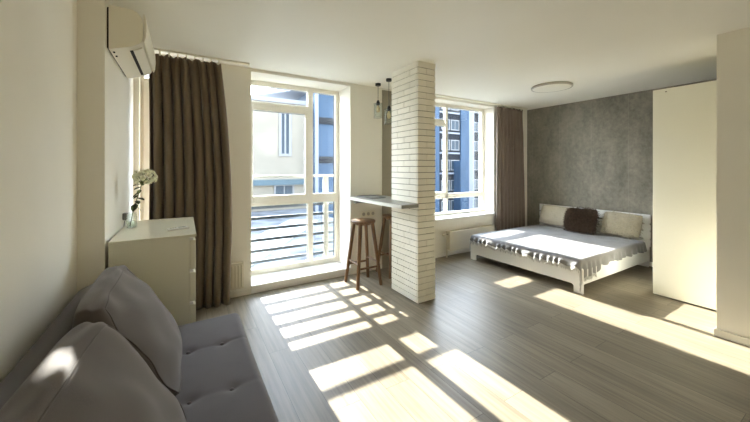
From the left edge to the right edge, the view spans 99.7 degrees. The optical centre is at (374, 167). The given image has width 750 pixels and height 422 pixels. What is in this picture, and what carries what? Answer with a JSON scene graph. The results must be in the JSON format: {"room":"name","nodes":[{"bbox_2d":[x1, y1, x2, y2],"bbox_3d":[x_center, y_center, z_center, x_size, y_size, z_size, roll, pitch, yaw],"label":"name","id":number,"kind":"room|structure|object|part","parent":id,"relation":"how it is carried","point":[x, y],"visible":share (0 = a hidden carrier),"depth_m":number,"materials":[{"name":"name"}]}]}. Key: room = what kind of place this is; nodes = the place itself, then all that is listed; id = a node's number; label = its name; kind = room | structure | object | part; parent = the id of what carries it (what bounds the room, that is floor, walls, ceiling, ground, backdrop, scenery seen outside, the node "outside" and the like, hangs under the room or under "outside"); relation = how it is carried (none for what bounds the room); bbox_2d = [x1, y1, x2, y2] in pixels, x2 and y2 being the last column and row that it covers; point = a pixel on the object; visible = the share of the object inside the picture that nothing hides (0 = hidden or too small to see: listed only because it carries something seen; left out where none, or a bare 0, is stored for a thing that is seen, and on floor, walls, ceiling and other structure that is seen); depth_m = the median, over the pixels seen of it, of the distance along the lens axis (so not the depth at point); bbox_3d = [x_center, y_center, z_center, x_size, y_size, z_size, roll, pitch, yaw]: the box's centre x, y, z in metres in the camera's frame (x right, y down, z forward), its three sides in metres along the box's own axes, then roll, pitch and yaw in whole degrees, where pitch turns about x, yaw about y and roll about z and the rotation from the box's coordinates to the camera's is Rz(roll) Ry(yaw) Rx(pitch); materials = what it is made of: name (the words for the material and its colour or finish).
{"room":"studio apartment","nodes":[
{"label":"studio apartment","id":0,"kind":"room"},
{"bbox_2d":[0,0,76,382],"bbox_3d":[-0.593,0.160,-0.246,0.150,2.630,4.990,0,0,-31],"label":"wall","id":1,"kind":"structure","parent":0,"point":[38,38],"depth_m":1.40,"materials":[{"name":"beige paint"}]},
{"bbox_2d":[77,0,132,291],"bbox_3d":[-2.164,0.160,2.488,0.280,2.630,1.315,0,0,-31],"label":"wall","id":2,"kind":"structure","parent":0,"point":[104,93],"depth_m":1.98,"materials":[{"name":"beige paint"}]},
{"bbox_2d":[122,213,127,225],"bbox_3d":[-2.045,0.525,2.591,0.030,0.300,0.050,0,0,-31],"label":"plug","id":3,"kind":"object","parent":2,"relation":"attached to","point":[124,215],"visible":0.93,"depth_m":2.57,"materials":[{"name":"white plastic"}]},
{"bbox_2d":[107,5,155,77],"bbox_3d":[-1.844,-0.905,2.433,0.210,0.289,0.806,0,0,-31],"label":"air conditioner","id":4,"kind":"object","parent":2,"relation":"attached to","point":[129,42],"visible":1,"depth_m":2.12,"materials":[{"name":"white plastic"}]},
{"bbox_3d":[-1.929,-0.907,2.381,0.010,0.265,0.760,0,0,-31],"label":"mounting plate","id":5,"kind":"part","parent":4,"relation":"part of","materials":[{"name":"white plastic"}]},
{"bbox_2d":[130,50,143,74],"bbox_3d":[-1.835,-0.798,2.447,0.018,0.011,0.665,0,0,-31],"label":"vent","id":6,"kind":"object","parent":4,"relation":"attached to","point":[135,59],"depth_m":2.40,"materials":[{"name":"white plastic"}]},
{"bbox_3d":[-1.761,-0.938,2.482,0.018,0.185,0.806,0,0,-31],"label":"panel","id":7,"kind":"part","parent":4,"relation":"part of","materials":[{"name":"white plastic"}]},
{"bbox_2d":[133,53,526,291],"bbox_3d":[0.176,0.160,4.931,6.810,2.630,0.455,0,0,-31],"label":"wall","id":8,"kind":"structure","parent":0,"point":[360,132],"depth_m":4.43,"materials":[{"name":"beige paint"}]},
{"bbox_2d":[141,76,148,219],"bbox_3d":[-2.095,-0.097,3.396,0.683,2.039,0.220,0,0,-31],"label":"window","id":9,"kind":"structure","parent":8,"relation":"in","point":[144,81],"depth_m":3.27,"materials":[{"name":"beige plastic"}]},
{"bbox_2d":[230,261,243,289],"bbox_3d":[-1.827,1.215,3.397,0.775,0.290,0.104,0,0,-31],"label":"radiator","id":10,"kind":"object","parent":8,"relation":"attached to","point":[237,269],"visible":0.26,"depth_m":3.52,"materials":[{"name":"metal"}]},
{"bbox_2d":[230,288,250,297],"bbox_3d":[-1.910,1.442,3.400,1.095,0.065,0.014,0,0,-31],"label":"baseboard","id":11,"kind":"structure","parent":8,"relation":"attached to","point":[246,291],"depth_m":3.62,"materials":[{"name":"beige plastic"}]},
{"bbox_2d":[251,80,349,293],"bbox_3d":[-1.063,0.179,4.240,1.354,2.590,0.575,0,0,-31],"label":"window","id":12,"kind":"structure","parent":8,"relation":"in","point":[265,278],"depth_m":4.39,"materials":[{"name":"beige plastic"}]},
{"bbox_3d":[-1.274,-0.172,4.245,0.774,1.255,0.067,0,0,-31],"label":"sash","id":13,"kind":"part","parent":12,"relation":"part of","materials":[{"name":"clear glass"}]},
{"bbox_3d":[-1.184,0.772,4.437,1.350,1.326,0.113,0,0,-31],"label":"balcony railing","id":14,"kind":"part","parent":12,"relation":"part of","materials":[{"name":"white metal"}]},
{"bbox_3d":[-1.188,0.127,4.462,1.330,0.036,0.060,0,0,-31],"label":"handrail","id":15,"kind":"part","parent":12,"relation":"part of","materials":[{"name":"white metal"}]},
{"bbox_3d":[-1.006,1.427,4.211,1.286,0.094,0.467,0,0,-31],"label":"sill","id":16,"kind":"part","parent":12,"relation":"part of","materials":[{"name":"white paint"}]},
{"bbox_3d":[-0.740,0.787,4.736,0.076,1.295,0.060,0,0,-31],"label":"post","id":17,"kind":"part","parent":12,"relation":"part of","materials":[{"name":"white metal"}]},
{"bbox_2d":[351,264,381,274],"bbox_3d":[-0.116,1.442,4.480,0.505,0.065,0.014,0,0,-31],"label":"baseboard","id":18,"kind":"structure","parent":8,"relation":"attached to","point":[353,271],"depth_m":4.44,"materials":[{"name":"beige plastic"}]},
{"bbox_2d":[361,210,374,216],"bbox_3d":[-0.101,0.659,4.489,0.212,0.078,0.013,0,0,-31],"label":"power socket","id":19,"kind":"object","parent":8,"relation":"attached to","point":[363,213],"visible":1,"depth_m":4.48,"materials":[{"name":"white plastic"}]},
{"bbox_2d":[382,90,392,267],"bbox_3d":[0.220,0.175,4.684,0.270,2.600,0.012,0,0,-31],"label":"trim","id":20,"kind":"structure","parent":8,"relation":"attached to","point":[387,144],"depth_m":4.65,"materials":[{"name":"grey paint"}]},
{"bbox_2d":[435,248,470,257],"bbox_3d":[1.704,1.442,5.577,3.185,0.065,0.014,0,0,-31],"label":"baseboard","id":21,"kind":"structure","parent":8,"relation":"attached to","point":[443,254],"depth_m":5.33,"materials":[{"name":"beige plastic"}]},
{"bbox_2d":[434,102,495,220],"bbox_3d":[1.445,-0.122,5.571,1.685,1.988,0.328,0,0,-31],"label":"window","id":22,"kind":"structure","parent":8,"relation":"in","point":[445,215],"depth_m":5.64,"materials":[{"name":"beige plastic"}]},
{"bbox_3d":[0.995,-0.142,5.434,0.602,1.265,0.067,0,0,-31],"label":"sash","id":23,"kind":"part","parent":22,"relation":"part of","materials":[{"name":"beige plastic"}]},
{"bbox_3d":[1.456,0.858,5.553,1.685,0.029,0.288,0,0,-31],"label":"sill","id":24,"kind":"part","parent":22,"relation":"part of","materials":[{"name":"white paint"}]},
{"bbox_2d":[442,225,494,257],"bbox_3d":[1.610,1.262,5.452,1.215,0.424,0.130,0,0,-31],"label":"radiator","id":25,"kind":"object","parent":8,"relation":"attached to","point":[458,239],"visible":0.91,"depth_m":5.29,"materials":[{"name":"metal"}]},
{"bbox_2d":[449,225,491,231],"bbox_3d":[1.657,1.058,5.475,1.050,0.008,0.080,0,0,-31],"label":"grille","id":26,"kind":"object","parent":25,"relation":"attached to","point":[486,227],"depth_m":5.45,"materials":[{"name":"metal"}]},
{"bbox_3d":[1.688,1.210,5.435,1.100,0.320,0.020,0,0,-31],"label":"panel","id":27,"kind":"part","parent":25,"relation":"part of","materials":[{"name":"metal"}]},
{"bbox_2d":[112,0,749,109],"bbox_3d":[1.842,-1.255,2.166,6.810,0.200,6.910,0,0,-31],"label":"ceiling","id":28,"kind":"structure","parent":0,"point":[492,51],"depth_m":2.89,"materials":[{"name":"paint"}]},
{"bbox_2d":[154,48,249,65],"bbox_3d":[-1.837,-1.124,3.262,1.020,0.062,0.036,0,0,-31],"label":"rail","id":29,"kind":"object","parent":28,"relation":"attached to","point":[155,49],"visible":0.89,"depth_m":3.26,"materials":[{"name":"white plastic"}]},
{"bbox_2d":[149,54,231,309],"bbox_3d":[-1.869,0.171,3.245,0.741,2.584,0.125,0,0,-31],"label":"curtain","id":30,"kind":"object","parent":29,"relation":"hanging from","point":[189,149],"visible":0.81,"depth_m":3.25,"materials":[{"name":"brown fabric"}]},
{"bbox_2d":[375,83,380,118],"bbox_3d":[0.042,-0.917,4.368,0.125,0.473,0.125,0,0,-31],"label":"pendant lamp","id":31,"kind":"object","parent":28,"relation":"hanging from","point":[376,84],"visible":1,"depth_m":4.35,"materials":[{"name":"black metal"}]},
{"bbox_2d":[384,78,391,124],"bbox_3d":[0.181,-0.857,4.137,0.125,0.593,0.125,0,0,-31],"label":"pendant lamp","id":32,"kind":"object","parent":28,"relation":"hanging from","point":[388,109],"visible":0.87,"depth_m":4.12,"materials":[{"name":"black metal"}]},
{"bbox_2d":[435,94,527,109],"bbox_3d":[1.958,-1.129,5.616,2.450,0.052,0.036,0,0,-31],"label":"rail","id":33,"kind":"object","parent":28,"relation":"attached to","point":[506,106],"visible":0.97,"depth_m":5.55,"materials":[{"name":"white plastic"}]},
{"bbox_2d":[496,106,524,230],"bbox_3d":[2.572,0.158,5.978,0.808,2.575,0.094,0,0,-31],"label":"curtain","id":34,"kind":"object","parent":33,"relation":"hanging from","point":[510,189],"visible":0.9,"depth_m":5.93,"materials":[{"name":"brown fabric"}]},
{"bbox_2d":[531,81,572,92],"bbox_3d":[2.508,-1.130,4.499,0.524,0.050,0.524,0,0,-31],"label":"ceiling light","id":35,"kind":"object","parent":28,"relation":"attached to","point":[555,86],"visible":1,"depth_m":4.40,"materials":[{"name":"white plastic"}]},
{"bbox_2d":[533,84,570,91],"bbox_3d":[2.508,-1.120,4.499,0.486,0.030,0.486,0,0,-31],"label":"diffuser","id":36,"kind":"object","parent":35,"relation":"attached to","point":[540,87],"depth_m":4.44,"materials":[{"name":"white plastic"}]},
{"bbox_2d":[196,251,749,421],"bbox_3d":[1.842,1.535,2.166,6.810,0.120,6.910,0,0,-31],"label":"floor","id":37,"kind":"structure","parent":0,"point":[497,341],"depth_m":2.53,"materials":[{"name":"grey wood"}]},
{"bbox_2d":[0,284,278,421],"bbox_3d":[-0.831,1.087,1.191,0.898,0.775,2.198,0,0,-31],"label":"sofa","id":38,"kind":"object","parent":37,"relation":"on","point":[222,381],"visible":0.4,"depth_m":1.55,"materials":[{"name":"grey fabric"}]},
{"bbox_3d":[-1.088,0.945,1.036,0.297,0.490,2.198,0,0,-31],"label":"backrest","id":39,"kind":"part","parent":38,"relation":"part of","materials":[{"name":"grey fabric"}]},
{"bbox_2d":[0,322,186,421],"bbox_3d":[-0.786,0.810,0.942,0.409,0.533,0.748,0,0,-31],"label":"sofa cushion","id":40,"kind":"object","parent":38,"relation":"on","point":[93,373],"visible":1,"depth_m":0.92,"materials":[{"name":"grey fabric"}]},
{"bbox_2d":[72,265,181,395],"bbox_3d":[-1.224,0.808,1.622,0.409,0.532,0.728,0,0,-31],"label":"sofa cushion","id":41,"kind":"object","parent":38,"relation":"on","point":[117,298],"visible":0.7,"depth_m":1.46,"materials":[{"name":"grey fabric"}]},
{"bbox_3d":[-0.700,1.169,1.270,0.592,0.211,2.198,0,0,-31],"label":"seat","id":42,"kind":"part","parent":38,"relation":"part of","materials":[{"name":"grey fabric"}]},
{"bbox_2d":[108,217,195,325],"bbox_3d":[-1.716,0.975,2.518,0.488,1.000,0.921,0,0,-31],"label":"dresser","id":43,"kind":"object","parent":37,"relation":"on","point":[165,260],"visible":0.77,"depth_m":2.19,"materials":[{"name":"white wood"}]},
{"bbox_2d":[167,226,188,230],"bbox_3d":[-1.500,0.466,2.412,0.042,0.017,0.144,0,0,39],"label":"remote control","id":44,"kind":"object","parent":43,"relation":"on","point":[182,227],"visible":1,"depth_m":2.40,"materials":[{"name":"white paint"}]},
{"bbox_3d":[-1.526,0.619,2.633,0.037,0.205,0.911,0,0,-31],"label":"drawer","id":45,"kind":"part","parent":43,"relation":"part of","materials":[{"name":"white wood"}]},
{"bbox_3d":[-1.526,0.847,2.633,0.037,0.205,0.911,0,0,-31],"label":"drawer","id":46,"kind":"part","parent":43,"relation":"part of","materials":[{"name":"white wood"}]},
{"bbox_3d":[-1.526,1.075,2.633,0.037,0.205,0.911,0,0,-31],"label":"drawer","id":47,"kind":"part","parent":43,"relation":"part of","materials":[{"name":"white wood"}]},
{"bbox_3d":[-1.901,0.414,2.474,0.068,0.120,0.068,0,0,-31],"label":"vase","id":48,"kind":"object","parent":43,"relation":"on","visible":0},
{"bbox_2d":[130,169,157,225],"bbox_3d":[-1.826,0.236,2.502,0.189,0.455,0.158,0,0,-31],"label":"flower bouquet","id":49,"kind":"object","parent":48,"relation":"in","point":[143,173],"visible":1,"depth_m":2.47,"materials":[{"name":"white plant"}]},
{"bbox_3d":[-1.875,0.289,2.484,0.092,0.349,0.011,0,0,-14],"label":"stem","id":50,"kind":"part","parent":49,"relation":"part of","materials":[{"name":"green plant"}]},
{"bbox_2d":[344,218,382,289],"bbox_3d":[-0.151,1.072,4.030,0.370,0.811,0.370,0,0,-31],"label":"bar stool","id":51,"kind":"object","parent":37,"relation":"on","point":[360,222],"visible":1,"depth_m":3.97,"materials":[{"name":"brown wood"}]},
{"bbox_3d":[-0.321,1.087,4.072,0.154,0.781,0.045,0,0,14],"label":"leg","id":52,"kind":"part","parent":51,"relation":"part of","materials":[{"name":"brown wood"}]},
{"bbox_3d":[-0.193,1.087,3.860,0.045,0.781,0.154,0,0,14],"label":"leg","id":53,"kind":"part","parent":51,"relation":"part of","materials":[{"name":"brown wood"}]},
{"bbox_3d":[-0.151,0.685,4.030,0.314,0.036,0.314,0,0,-31],"label":"seat","id":54,"kind":"part","parent":51,"relation":"part of","materials":[{"name":"brown wood"}]},
{"bbox_3d":[-0.109,1.087,4.200,0.045,0.781,0.154,0,0,14],"label":"leg","id":55,"kind":"part","parent":51,"relation":"part of","materials":[{"name":"brown wood"}]},
{"bbox_3d":[0.019,1.087,3.988,0.154,0.781,0.045,0,0,14],"label":"leg","id":56,"kind":"part","parent":51,"relation":"part of","materials":[{"name":"brown wood"}]},
{"bbox_2d":[376,214,392,278],"bbox_3d":[0.253,1.072,4.425,0.370,0.811,0.370,0,0,-31],"label":"bar stool","id":57,"kind":"object","parent":37,"relation":"on","point":[385,217],"visible":0.34,"depth_m":4.30,"materials":[{"name":"brown wood"}]},
{"bbox_3d":[0.083,1.087,4.467,0.154,0.781,0.045,0,0,14],"label":"leg","id":58,"kind":"part","parent":57,"relation":"part of","materials":[{"name":"brown wood"}]},
{"bbox_3d":[0.253,0.685,4.425,0.314,0.036,0.314,0,0,-31],"label":"seat","id":59,"kind":"part","parent":57,"relation":"part of","materials":[{"name":"brown wood"}]},
{"bbox_3d":[0.211,1.087,4.255,0.045,0.781,0.154,0,0,14],"label":"leg","id":60,"kind":"part","parent":57,"relation":"part of","materials":[{"name":"brown wood"}]},
{"bbox_2d":[392,61,434,302],"bbox_3d":[0.438,0.160,3.698,0.256,2.629,0.510,0,0,-31],"label":"column","id":61,"kind":"structure","parent":37,"relation":"on","point":[413,85],"depth_m":3.52,"materials":[{"name":"brick"}]},
{"bbox_2d":[345,195,418,208],"bbox_3d":[0.142,0.446,3.917,0.538,0.098,1.221,0,0,-31],"label":"countertop","id":62,"kind":"structure","parent":61,"relation":"attached to","point":[387,201],"depth_m":3.67,"materials":[{"name":"laminate"}]},
{"bbox_2d":[357,195,385,198],"bbox_3d":[-0.051,0.390,4.184,0.210,0.014,0.380,0,0,-31],"label":"tray","id":63,"kind":"object","parent":62,"relation":"on","point":[364,196],"visible":1,"depth_m":4.19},
{"bbox_2d":[471,204,650,293],"bbox_3d":[2.808,1.089,4.899,1.962,0.772,1.695,0,0,-31],"label":"bed","id":64,"kind":"object","parent":37,"relation":"on","point":[643,259],"visible":0.31,"depth_m":4.37,"materials":[{"name":"white paint"}]},
{"bbox_3d":[1.984,1.327,4.391,0.025,0.294,1.675,0,0,-31],"label":"footboard","id":65,"kind":"part","parent":64,"relation":"part of","materials":[{"name":"white paint"}]},
{"bbox_2d":[469,224,646,290],"bbox_3d":[2.711,1.260,4.826,1.857,0.378,1.694,0,0,-31],"label":"blanket","id":66,"kind":"object","parent":64,"relation":"on","point":[570,250],"visible":0.98,"depth_m":4.42,"materials":[{"name":"grey fabric"}]},
{"bbox_2d":[539,205,567,226],"bbox_3d":[3.271,0.875,5.753,0.231,0.347,0.553,0,0,-31],"label":"pillow","id":67,"kind":"object","parent":66,"relation":"on","point":[549,214],"visible":0.82,"depth_m":5.71,"materials":[{"name":"beige fabric"}]},
{"bbox_2d":[562,207,600,234],"bbox_3d":[3.388,0.883,5.214,0.348,0.478,0.562,0,0,-31],"label":"pillow","id":68,"kind":"object","parent":66,"relation":"on","point":[583,220],"visible":1,"depth_m":5.14,"materials":[{"name":"brown fabric"}]},
{"bbox_2d":[600,210,644,239],"bbox_3d":[3.772,0.885,4.847,0.319,0.445,0.600,0,0,-31],"label":"pillow","id":69,"kind":"object","parent":66,"relation":"on","point":[629,225],"visible":1,"depth_m":4.78,"materials":[{"name":"beige fabric"}]},
{"bbox_3d":[3.225,1.290,4.188,1.893,0.170,0.022,0,0,-31],"label":"rail","id":70,"kind":"part","parent":64,"relation":"part of","materials":[{"name":"white paint"}]},
{"bbox_3d":[3.623,1.325,5.378,0.020,0.300,1.635,0,0,-31],"label":"headboard","id":71,"kind":"part","parent":64,"relation":"part of","materials":[{"name":"white paint"}]},
{"bbox_3d":[4.048,1.070,4.721,0.022,0.710,0.070,0,0,-31],"label":"headboard post","id":72,"kind":"part","parent":64,"relation":"part of","materials":[{"name":"white paint"}]},
{"bbox_2d":[653,80,716,310],"bbox_3d":[3.719,0.295,3.377,0.583,2.360,1.008,0,0,-31],"label":"wardrobe","id":73,"kind":"object","parent":37,"relation":"on","point":[684,117],"visible":0.66,"depth_m":3.42,"materials":[{"name":"beige paint"}]},
{"bbox_2d":[527,79,716,261],"bbox_3d":[4.076,0.160,4.910,0.150,2.630,3.605,0,0,-31],"label":"wall","id":74,"kind":"structure","parent":0,"point":[597,153],"depth_m":5.37,"materials":[{"name":"paint"}]},
{"bbox_2d":[717,27,749,338],"bbox_3d":[3.868,0.160,1.413,0.115,2.630,3.230,0,0,-31],"label":"wall","id":75,"kind":"structure","parent":0,"point":[733,47],"depth_m":2.68,"materials":[{"name":"beige paint"}]},
{"bbox_2d":[714,328,749,346],"bbox_3d":[3.806,1.442,1.390,0.014,0.065,3.234,0,0,-31],"label":"baseboard","id":76,"kind":"structure","parent":75,"relation":"attached to","point":[745,341],"depth_m":2.68,"materials":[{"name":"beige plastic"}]},
{"label":"outside","id":77,"kind":"structure","parent":0,"visible":0},
{"bbox_3d":[-19.348,7.675,61.192,150.000,0.400,115.200,0,0,-31],"label":"ground","id":78,"kind":"structure","parent":77,"visible":0},
{"bbox_2d":[251,95,306,211],"bbox_3d":[-18.270,1.175,22.675,24.500,12.600,10.300,0,0,-31],"label":"apartment building","id":79,"kind":"structure","parent":78,"relation":"on","point":[278,138],"depth_m":23.63,"materials":[{"name":"beige concrete"}]},
{"bbox_3d":[-6.848,2.075,23.869,1.460,1.560,0.020,0,0,-31],"label":"pane","id":80,"kind":"part","parent":79,"relation":"part of","materials":[{"name":"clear glass"}]},
{"bbox_3d":[-6.784,-2.525,23.908,0.910,3.360,0.020,0,0,-31],"label":"pane","id":81,"kind":"part","parent":79,"relation":"part of","materials":[{"name":"clear glass"}]},
{"bbox_2d":[251,208,332,267],"bbox_3d":[-9.685,4.925,12.203,20.000,5.100,15.900,0,0,-31],"label":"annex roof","id":82,"kind":"structure","parent":78,"relation":"on","point":[316,218],"depth_m":13.94,"materials":[{"name":"white"}]},
{"bbox_2d":[256,88,332,217],"bbox_3d":[-5.558,0.275,30.740,11.800,14.400,13.600,0,0,-31],"label":"office tower","id":83,"kind":"structure","parent":78,"relation":"on","point":[322,104],"depth_m":24.54,"materials":[{"name":"brick"}]},
{"bbox_2d":[434,107,478,212],"bbox_3d":[13.130,-1.525,53.788,26.000,18.000,13.400,0,0,-31],"label":"tower block","id":84,"kind":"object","parent":78,"relation":"on","point":[463,126],"visible":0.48,"depth_m":46.66,"materials":[{"name":"brick"}]},
{"bbox_3d":[11.806,-6.200,46.780,1.660,1.510,0.020,0,0,-31],"label":"pane","id":85,"kind":"part","parent":84,"relation":"part of","materials":[{"name":"clear glass"}]},
{"bbox_3d":[11.806,-3.250,46.780,1.660,1.510,0.020,0,0,-31],"label":"pane","id":86,"kind":"part","parent":84,"relation":"part of","materials":[{"name":"clear glass"}]}
]}

